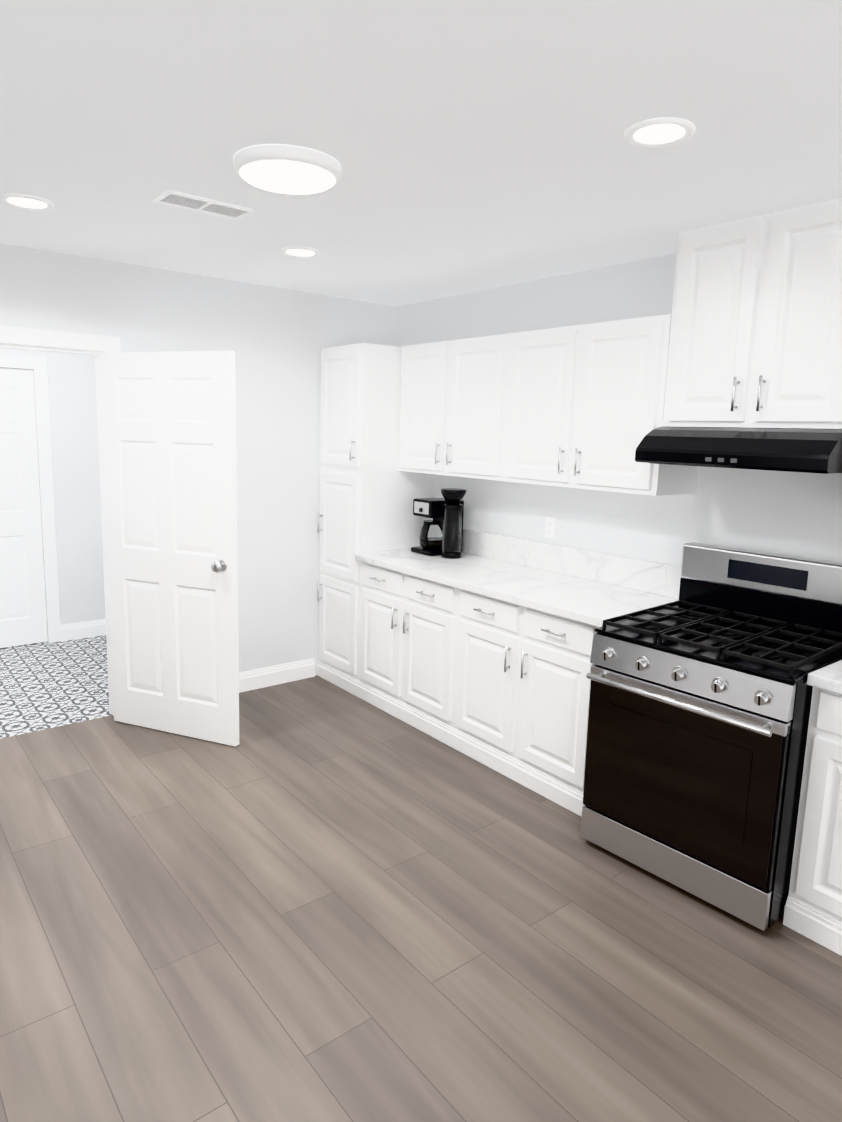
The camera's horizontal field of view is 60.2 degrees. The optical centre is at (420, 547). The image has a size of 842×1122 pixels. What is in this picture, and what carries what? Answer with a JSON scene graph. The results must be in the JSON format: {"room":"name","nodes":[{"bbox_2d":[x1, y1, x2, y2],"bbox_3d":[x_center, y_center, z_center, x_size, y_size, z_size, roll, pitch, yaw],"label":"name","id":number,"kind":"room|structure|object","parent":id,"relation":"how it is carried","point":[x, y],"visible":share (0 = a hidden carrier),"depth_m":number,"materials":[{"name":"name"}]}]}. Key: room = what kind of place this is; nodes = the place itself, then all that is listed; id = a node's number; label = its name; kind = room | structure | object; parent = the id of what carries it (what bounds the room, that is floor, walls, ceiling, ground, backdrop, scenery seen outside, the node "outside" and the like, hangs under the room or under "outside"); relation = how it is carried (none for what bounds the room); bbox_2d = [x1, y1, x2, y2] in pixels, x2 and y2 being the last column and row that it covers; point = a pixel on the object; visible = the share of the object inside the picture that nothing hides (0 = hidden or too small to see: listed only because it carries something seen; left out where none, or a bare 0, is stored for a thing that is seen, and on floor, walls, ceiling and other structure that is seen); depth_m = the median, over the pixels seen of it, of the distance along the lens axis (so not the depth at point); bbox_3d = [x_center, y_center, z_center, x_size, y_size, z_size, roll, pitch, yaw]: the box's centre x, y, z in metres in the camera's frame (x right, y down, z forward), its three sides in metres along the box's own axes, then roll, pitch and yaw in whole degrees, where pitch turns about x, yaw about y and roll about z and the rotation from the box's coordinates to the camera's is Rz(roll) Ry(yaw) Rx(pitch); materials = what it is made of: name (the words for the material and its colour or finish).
{"room":"kitchen","nodes":[
{"label":"kitchen","id":0,"kind":"room"},
{"bbox_2d":[0,349,105,641],"bbox_3d":[-3.006,-0.498,5.237,2.250,2.500,0.100,-6,12,-38],"label":"wall","id":1,"kind":"structure","parent":0,"point":[74,434],"depth_m":5.47,"materials":[{"name":"white paint"}]},
{"bbox_2d":[0,368,47,647],"bbox_3d":[-3.142,-0.243,5.118,0.840,2.015,0.085,-6,12,-38],"label":"hall door","id":2,"kind":"structure","parent":1,"relation":"in","point":[23,620],"depth_m":5.31,"materials":[{"name":"white wood"}]},
{"bbox_2d":[0,354,60,642],"bbox_3d":[-3.131,-0.284,5.098,1.020,2.115,0.018,-6,12,-38],"label":"door frame","id":3,"kind":"structure","parent":1,"relation":"attached to","point":[38,365],"depth_m":5.35,"materials":[{"name":"white wood"}]},
{"bbox_2d":[61,619,105,640],"bbox_3d":[-2.497,0.632,5.781,0.675,0.125,0.016,-6,12,-38],"label":"baseboard","id":4,"kind":"structure","parent":1,"relation":"attached to","point":[79,630],"depth_m":5.65,"materials":[{"name":"white wood"}]},
{"bbox_2d":[0,635,111,738],"bbox_3d":[-2.523,0.895,4.843,2.800,0.100,1.940,-6,12,-38],"label":"floor","id":5,"kind":"structure","parent":0,"point":[45,685],"depth_m":4.65,"materials":[{"name":"white tile"}]},
{"bbox_2d":[0,243,395,675],"bbox_3d":[-1.686,-0.272,4.048,3.700,2.500,0.120,-6,12,-38],"label":"wall","id":6,"kind":"structure","parent":0,"point":[275,340],"depth_m":4.47,"materials":[{"name":"white paint"}]},
{"bbox_2d":[0,326,120,715],"bbox_3d":[-2.049,-0.044,3.779,0.975,2.115,0.145,-6,12,-38],"label":"door frame","id":7,"kind":"structure","parent":6,"relation":"attached to","point":[25,339],"depth_m":3.80,"materials":[{"name":"white wood"}]},
{"bbox_2d":[99,351,239,746],"bbox_3d":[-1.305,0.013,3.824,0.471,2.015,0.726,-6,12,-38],"label":"door leaf","id":8,"kind":"structure","parent":6,"relation":"in","point":[169,434],"depth_m":3.78,"materials":[{"name":"painted wood"},{"name":"nickel"}]},
{"bbox_2d":[239,658,314,692],"bbox_3d":[-1.915,0.934,3.993,3.050,0.125,0.016,-6,12,-38],"label":"baseboard","id":9,"kind":"structure","parent":6,"relation":"attached to","point":[273,675],"depth_m":4.75,"materials":[{"name":"white wood"}]},
{"bbox_2d":[0,675,841,1121],"bbox_3d":[0.267,1.458,1.805,4.100,0.100,6.370,-6,12,-38],"label":"floor","id":10,"kind":"structure","parent":0,"point":[316,899],"depth_m":2.35,"materials":[{"name":"brown wood"}]},
{"bbox_2d":[317,343,436,695],"bbox_3d":[-0.308,-0.184,4.786,0.640,2.168,0.487,-6,12,-38],"label":"pantry","id":11,"kind":"object","parent":10,"relation":"on","point":[369,492],"visible":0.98,"depth_m":4.53,"materials":[{"name":"white wood"}]},
{"bbox_2d":[357,560,450,744],"bbox_3d":[0.125,0.550,4.360,0.607,0.878,0.908,-6,12,-38],"label":"base cabinet","id":12,"kind":"object","parent":10,"relation":"on","point":[405,662],"depth_m":4.14,"materials":[{"name":"white wood"}]},
{"bbox_2d":[447,588,595,816],"bbox_3d":[0.692,0.677,3.662,0.607,0.878,0.909,-6,12,-38],"label":"base cabinet","id":13,"kind":"object","parent":10,"relation":"on","point":[480,650],"depth_m":3.45,"materials":[{"name":"white wood"}]},
{"bbox_2d":[355,548,677,627],"bbox_3d":[0.426,0.164,3.910,0.635,0.039,1.868,-6,12,-38],"label":"countertop","id":14,"kind":"structure","parent":13,"relation":"on","point":[575,598],"depth_m":3.65,"materials":[{"name":"white stone"}]},
{"bbox_2d":[411,488,466,558],"bbox_3d":[0.143,-0.159,4.454,0.278,0.410,0.353,-6,12,-38],"label":"coffee maker","id":15,"kind":"object","parent":14,"relation":"on","point":[441,533],"visible":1,"depth_m":4.37,"materials":[{"name":"black plastic"}]},
{"bbox_2d":[581,542,841,930],"bbox_3d":[1.172,0.653,2.863,0.799,1.204,0.760,-6,12,-41],"label":"stove","id":16,"kind":"object","parent":10,"relation":"on","point":[700,705],"visible":0.98,"depth_m":2.66,"materials":[{"name":"black"}]},
{"bbox_2d":[783,660,841,955],"bbox_3d":[1.762,0.826,2.308,0.640,1.068,0.842,-6,12,-38],"label":"base cabinet","id":17,"kind":"object","parent":10,"relation":"on","point":[813,909],"visible":1,"depth_m":2.41,"materials":[{"name":"painted wood"},{"name":"nickel"}]},
{"bbox_2d":[0,0,841,306],"bbox_3d":[-0.266,-1.245,2.142,4.100,0.100,8.310,-6,12,-38],"label":"ceiling","id":18,"kind":"structure","parent":0,"point":[468,146],"depth_m":2.03,"materials":[{"name":"white paint"}]},
{"bbox_2d":[0,194,53,210],"bbox_3d":[-1.520,-1.329,2.806,0.188,0.012,0.188,-6,12,-38],"label":"recessed light","id":19,"kind":"object","parent":18,"relation":"in","point":[32,203],"visible":1,"depth_m":2.80,"materials":[{"name":"white plastic"}]},
{"bbox_2d":[152,189,255,219],"bbox_3d":[-0.828,-1.307,2.780,0.345,0.008,0.160,-6,12,-38],"label":"ceiling vent","id":20,"kind":"object","parent":18,"relation":"in","point":[196,203],"visible":0.98,"depth_m":2.77,"materials":[{"name":"white metal"}]},
{"bbox_2d":[234,145,340,193],"bbox_3d":[-0.429,-1.201,2.343,0.340,0.058,0.340,-6,12,-38],"label":"flush ceiling light","id":21,"kind":"object","parent":18,"relation":"attached to","point":[287,169],"visible":1,"depth_m":2.25,"materials":[{"name":"white plastic"}]},
{"bbox_2d":[281,247,319,257],"bbox_3d":[-0.577,-1.410,3.479,0.188,0.012,0.188,-6,12,-38],"label":"recessed light","id":22,"kind":"object","parent":18,"relation":"in","point":[302,252],"visible":0.96,"depth_m":3.47,"materials":[{"name":"white plastic"}]},
{"bbox_2d":[624,118,694,148],"bbox_3d":[0.658,-1.140,2.008,0.188,0.012,0.188,-6,12,-38],"label":"recessed light","id":23,"kind":"object","parent":18,"relation":"in","point":[653,133],"visible":0.96,"depth_m":2.00,"materials":[{"name":"white plastic"}]},
{"bbox_2d":[395,253,841,566],"bbox_3d":[1.775,0.023,2.809,0.120,2.500,6.430,-6,12,-38],"label":"wall","id":24,"kind":"structure","parent":0,"point":[798,514],"depth_m":3.62,"materials":[{"name":"white paint"}]},
{"bbox_2d":[398,334,501,479],"bbox_3d":[0.274,-0.799,4.227,0.332,0.754,0.923,-6,12,-38],"label":"upper cabinet","id":25,"kind":"object","parent":24,"relation":"attached to","point":[451,399],"depth_m":4.09,"materials":[{"name":"white wood"}]},
{"bbox_2d":[545,517,555,537],"bbox_3d":[0.714,-0.109,4.024,0.008,0.114,0.070,-6,12,-38],"label":"electrical outlet","id":26,"kind":"object","parent":24,"relation":"attached to","point":[549,527],"visible":1,"depth_m":4.02,"materials":[{"name":"white plastic"}]},
{"bbox_2d":[462,528,680,599],"bbox_3d":[0.669,0.047,4.086,0.019,0.149,1.868,-6,12,-38],"label":"backsplash","id":27,"kind":"structure","parent":24,"relation":"attached to","point":[661,579],"depth_m":3.86,"materials":[{"name":"white stone"}]},
{"bbox_2d":[498,314,697,495],"bbox_3d":[0.851,-0.670,3.517,0.332,0.754,0.923,-6,12,-38],"label":"upper cabinet","id":28,"kind":"object","parent":24,"relation":"attached to","point":[579,406],"depth_m":3.36,"materials":[{"name":"white wood"}]},
{"bbox_2d":[662,198,841,429],"bbox_3d":[1.373,-0.853,2.811,0.365,0.777,0.756,-6,12,-38],"label":"upper cabinet","id":29,"kind":"object","parent":24,"relation":"attached to","point":[755,341],"visible":1,"depth_m":2.71,"materials":[{"name":"white wood"}]},
{"bbox_2d":[635,427,841,473],"bbox_3d":[1.308,-0.387,2.842,0.500,0.150,0.750,-6,12,-38],"label":"range hood","id":30,"kind":"object","parent":29,"relation":"attached to","point":[807,450],"visible":1,"depth_m":2.65,"materials":[{"name":"black metal"}]}
]}

